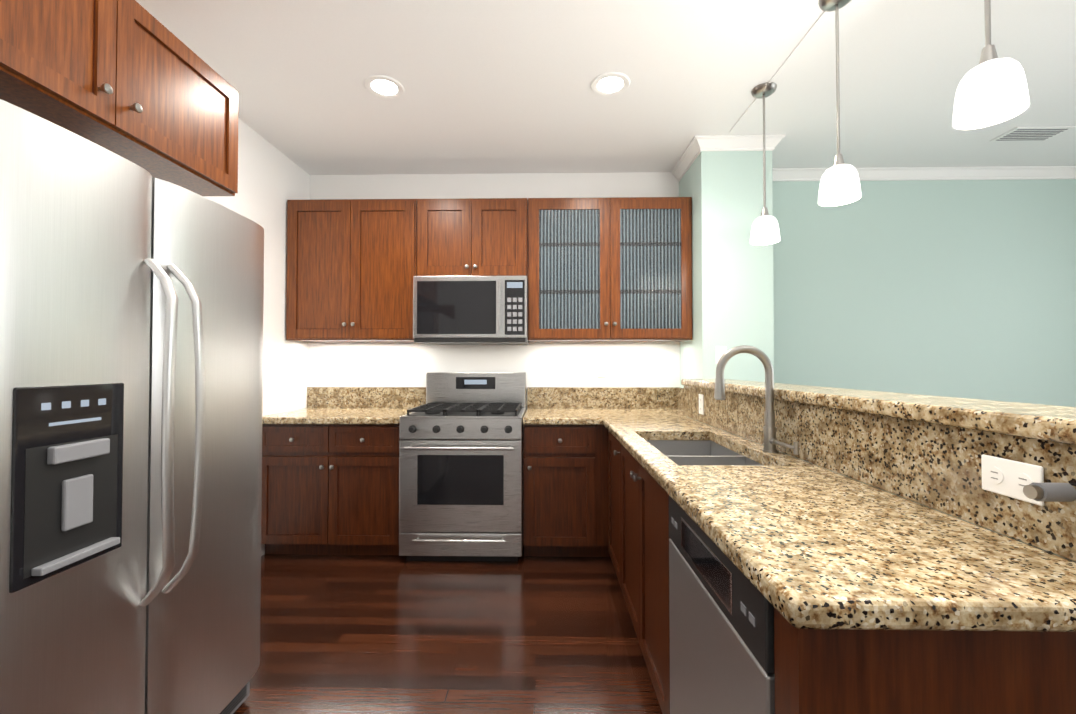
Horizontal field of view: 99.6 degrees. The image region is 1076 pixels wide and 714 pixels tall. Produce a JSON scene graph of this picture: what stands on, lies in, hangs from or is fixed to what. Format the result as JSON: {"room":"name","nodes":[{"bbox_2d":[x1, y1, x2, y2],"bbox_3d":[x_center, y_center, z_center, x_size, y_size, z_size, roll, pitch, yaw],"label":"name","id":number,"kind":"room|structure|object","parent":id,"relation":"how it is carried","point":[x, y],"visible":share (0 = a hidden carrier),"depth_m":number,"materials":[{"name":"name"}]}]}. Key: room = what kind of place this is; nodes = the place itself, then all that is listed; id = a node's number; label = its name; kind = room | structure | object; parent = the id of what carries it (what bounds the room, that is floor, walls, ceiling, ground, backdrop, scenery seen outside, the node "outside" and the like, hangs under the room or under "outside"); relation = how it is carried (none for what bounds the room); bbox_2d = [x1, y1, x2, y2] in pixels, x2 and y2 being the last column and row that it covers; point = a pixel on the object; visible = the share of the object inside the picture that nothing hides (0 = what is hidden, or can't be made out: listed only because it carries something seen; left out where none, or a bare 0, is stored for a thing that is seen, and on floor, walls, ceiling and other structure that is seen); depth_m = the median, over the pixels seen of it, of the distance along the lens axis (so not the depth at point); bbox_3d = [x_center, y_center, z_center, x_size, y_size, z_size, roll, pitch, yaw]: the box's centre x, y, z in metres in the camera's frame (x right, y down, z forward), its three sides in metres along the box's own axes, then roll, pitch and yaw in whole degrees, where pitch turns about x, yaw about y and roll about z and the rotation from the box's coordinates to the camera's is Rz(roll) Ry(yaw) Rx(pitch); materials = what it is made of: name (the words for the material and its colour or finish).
{"room":"kitchen","nodes":[
{"label":"kitchen","id":0,"kind":"room"},
{"bbox_2d":[203,118,309,555],"bbox_3d":[-1.893,-0.104,0.957,0.100,2.740,5.400,0,-1,1],"label":"wall","id":1,"kind":"structure","parent":0,"point":[272,179],"depth_m":3.10,"materials":[{"name":"white paint"}]},
{"bbox_2d":[0,0,238,195],"bbox_3d":[-1.544,-0.927,1.394,0.576,0.460,1.120,0,-1,1],"label":"upper cabinet","id":2,"kind":"object","parent":1,"relation":"attached to","point":[135,82],"visible":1,"depth_m":1.43,"materials":[{"name":"brown wood"}]},
{"bbox_2d":[233,546,661,713],"bbox_3d":[1.364,1.315,0.872,6.615,0.100,5.400,0,-1,1],"label":"floor","id":3,"kind":"structure","parent":0,"point":[368,634],"depth_m":2.07,"materials":[{"name":"brown wood"}]},
{"bbox_2d":[0,99,263,713],"bbox_3d":[-1.378,0.384,1.278,0.857,1.774,0.904,0,-1,1],"label":"fridge","id":4,"kind":"object","parent":3,"relation":"on","point":[131,344],"visible":1,"depth_m":1.13,"materials":[{"name":"silver metal"}]},
{"bbox_2d":[261,424,401,554],"bbox_3d":[-1.332,0.869,3.198,0.929,0.867,0.656,0,-1,1],"label":"base cabinet","id":5,"kind":"object","parent":3,"relation":"on","point":[330,489],"visible":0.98,"depth_m":2.91,"materials":[{"name":"brown wood"}]},
{"bbox_2d":[262,387,425,423],"bbox_3d":[-1.332,0.331,3.210,0.929,0.205,0.652,0,-1,1],"label":"countertop","id":6,"kind":"structure","parent":5,"relation":"on","point":[325,405],"depth_m":3.51,"materials":[{"name":"stone"}]},
{"bbox_2d":[399,372,525,561],"bbox_3d":[-0.479,0.707,3.143,0.770,1.189,0.734,0,-1,1],"label":"range","id":7,"kind":"object","parent":3,"relation":"on","point":[461,472],"visible":1,"depth_m":2.84,"materials":[{"name":"silver metal"}]},
{"bbox_2d":[523,425,609,556],"bbox_3d":[0.444,0.868,3.164,1.065,0.867,0.656,0,-1,1],"label":"base cabinet","id":8,"kind":"object","parent":3,"relation":"on","point":[565,490],"visible":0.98,"depth_m":2.88,"materials":[{"name":"brown wood"}]},
{"bbox_2d":[523,387,597,424],"bbox_3d":[0.153,0.330,3.182,0.481,0.205,0.652,0,-1,1],"label":"countertop","id":9,"kind":"structure","parent":8,"relation":"on","point":[545,405],"depth_m":3.48,"materials":[{"name":"stone"}]},
{"bbox_2d":[608,430,669,621],"bbox_3d":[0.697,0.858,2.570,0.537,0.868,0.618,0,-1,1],"label":"base cabinet","id":10,"kind":"object","parent":3,"relation":"on","point":[638,506],"depth_m":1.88,"materials":[{"name":"brown wood"}]},
{"bbox_2d":[669,495,774,713],"bbox_3d":[0.658,0.835,1.063,0.544,0.865,0.614,0,-1,1],"label":"dishwasher","id":11,"kind":"object","parent":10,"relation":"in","point":[721,628],"visible":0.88,"depth_m":1.01,"materials":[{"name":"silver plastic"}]},
{"bbox_2d":[590,385,1075,631],"bbox_3d":[0.672,0.293,2.071,0.600,0.243,2.857,0,-1,1],"label":"countertop","id":12,"kind":"structure","parent":10,"relation":"on","point":[801,544],"depth_m":0.94,"materials":[{"name":"stone"}]},
{"bbox_2d":[699,394,703,414],"bbox_3d":[0.945,0.274,2.638,0.008,0.115,0.072,0,-1,1],"label":"outlet","id":13,"kind":"object","parent":12,"relation":"attached to","point":[701,403],"visible":1,"depth_m":2.62,"materials":[{"name":"white plastic"}]},
{"bbox_2d":[646,440,763,465],"bbox_3d":[0.666,0.554,1.898,0.418,0.280,0.808,0,-1,1],"label":"sink","id":14,"kind":"object","parent":12,"relation":"in","point":[693,452],"visible":0.08,"depth_m":2.22,"materials":[{"name":"metal"}]},
{"bbox_2d":[714,345,798,454],"bbox_3d":[0.797,0.158,1.668,0.238,0.410,0.221,0,-1,1],"label":"faucet","id":15,"kind":"object","parent":12,"relation":"on","point":[771,441],"visible":0.98,"depth_m":1.74,"materials":[{"name":"silver metal"}]},
{"bbox_2d":[981,454,1075,505],"bbox_3d":[0.884,0.234,0.853,0.063,0.072,0.166,0,-1,1],"label":"outlet","id":16,"kind":"object","parent":12,"relation":"attached to","point":[1022,481],"visible":1,"depth_m":0.85,"materials":[{"name":"white plastic"}]},
{"bbox_2d":[135,0,1075,174],"bbox_3d":[1.364,-1.525,0.919,6.615,0.100,5.400,0,-1,1],"label":"ceiling","id":17,"kind":"structure","parent":0,"point":[497,86],"depth_m":2.36,"materials":[{"name":"paint"}]},
{"bbox_2d":[364,75,404,98],"bbox_3d":[-0.823,-1.444,2.439,0.208,0.007,0.208,0,-1,1],"label":"recessed light","id":18,"kind":"object","parent":17,"relation":"in","point":[384,86],"visible":1,"depth_m":2.43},
{"bbox_2d":[591,72,629,95],"bbox_3d":[0.385,-1.444,2.416,0.208,0.007,0.208,0,-1,1],"label":"recessed light","id":19,"kind":"object","parent":17,"relation":"in","point":[610,84],"visible":1,"depth_m":2.41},
{"bbox_2d":[750,82,779,244],"bbox_3d":[1.221,-1.033,2.454,0.146,0.828,0.146,0,-1,1],"label":"pendant light","id":20,"kind":"object","parent":17,"relation":"hanging from","point":[765,229],"visible":1,"depth_m":2.43,"materials":[{"name":"white glass"}]},
{"bbox_2d":[729,11,825,132],"bbox_3d":[1.203,-1.461,1.521,0.008,0.005,2.800,0,-1,1],"label":"trim","id":21,"kind":"structure","parent":17,"relation":"attached to","point":[800,43],"depth_m":2.21,"materials":[{"name":"paint"}]},
{"bbox_2d":[818,0,860,206],"bbox_3d":[1.209,-1.044,1.834,0.146,0.828,0.146,0,-1,1],"label":"pendant light","id":22,"kind":"object","parent":17,"relation":"hanging from","point":[839,183],"visible":1,"depth_m":1.82,"materials":[{"name":"white glass"}]},
{"bbox_2d":[952,0,1029,129],"bbox_3d":[1.198,-1.054,1.214,0.146,0.828,0.146,0,-1,1],"label":"pendant light","id":23,"kind":"object","parent":17,"relation":"hanging from","point":[992,88],"visible":1,"depth_m":1.19,"materials":[{"name":"white glass"}]},
{"bbox_2d":[990,126,1075,141],"bbox_3d":[3.180,-1.436,2.934,0.360,0.010,0.180,0,-1,1],"label":"ceiling vent","id":24,"kind":"object","parent":17,"relation":"in","point":[1030,133],"visible":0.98,"depth_m":2.92,"materials":[{"name":"white metal"}]},
{"bbox_2d":[308,172,1075,409],"bbox_3d":[1.414,-0.061,3.544,6.615,2.740,0.100,0,-1,1],"label":"wall","id":25,"kind":"structure","parent":0,"point":[957,288],"depth_m":3.48,"materials":[{"name":"paint"}]},
{"bbox_2d":[286,199,416,341],"bbox_3d":[-1.327,-0.622,3.371,0.929,1.005,0.363,0,-1,1],"label":"upper cabinet","id":26,"kind":"object","parent":25,"relation":"attached to","point":[351,268],"visible":0.98,"depth_m":3.23,"materials":[{"name":"brown wood"}]},
{"bbox_2d":[417,198,527,277],"bbox_3d":[-0.466,-0.843,3.358,0.787,0.562,0.363,0,-1,1],"label":"upper cabinet","id":27,"kind":"object","parent":25,"relation":"attached to","point":[474,237],"visible":0.96,"depth_m":3.21,"materials":[{"name":"brown wood"}]},
{"bbox_2d":[413,276,528,344],"bbox_3d":[-0.467,-0.329,3.307,0.787,0.457,0.445,0,-1,1],"label":"microwave","id":28,"kind":"object","parent":27,"relation":"attached to","point":[470,310],"visible":1,"depth_m":3.13,"materials":[{"name":"metal"}]},
{"bbox_2d":[528,197,691,341],"bbox_3d":[0.508,-0.622,3.336,1.154,1.005,0.363,0,-1,1],"label":"upper cabinet","id":29,"kind":"object","parent":25,"relation":"attached to","point":[615,269],"visible":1,"depth_m":3.19,"materials":[{"name":"brown wood"}]},
{"bbox_2d":[671,135,1075,181],"bbox_3d":[2.821,-1.397,3.205,3.588,0.078,0.567,0,-1,1],"label":"crown molding","id":30,"kind":"structure","parent":25,"relation":"attached to","point":[698,144],"depth_m":3.44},
{"bbox_2d":[679,151,773,387],"bbox_3d":[1.319,-0.066,3.241,0.465,2.740,0.510,0,-1,1],"label":"column","id":31,"kind":"structure","parent":0,"point":[732,289],"depth_m":3.00,"materials":[{"name":"paint"}]},
{"bbox_2d":[716,347,726,363],"bbox_3d":[1.201,-0.010,2.982,0.072,0.115,0.009,0,-1,1],"label":"light switch","id":32,"kind":"object","parent":31,"relation":"attached to","point":[720,351],"visible":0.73,"depth_m":2.98,"materials":[{"name":"white plastic"}]},
{"bbox_2d":[688,417,1075,562],"bbox_3d":[1.014,0.724,1.802,0.120,1.113,2.348,0,-1,1],"label":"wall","id":33,"kind":"structure","parent":0,"point":[924,505],"depth_m":1.06,"materials":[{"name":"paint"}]},
{"bbox_2d":[681,379,1075,444],"bbox_3d":[1.059,0.144,1.791,0.290,0.042,2.388,0,-1,1],"label":"bar","id":34,"kind":"object","parent":33,"relation":"on","point":[1054,423],"visible":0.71,"depth_m":1.08,"materials":[{"name":"stone"}]}
]}

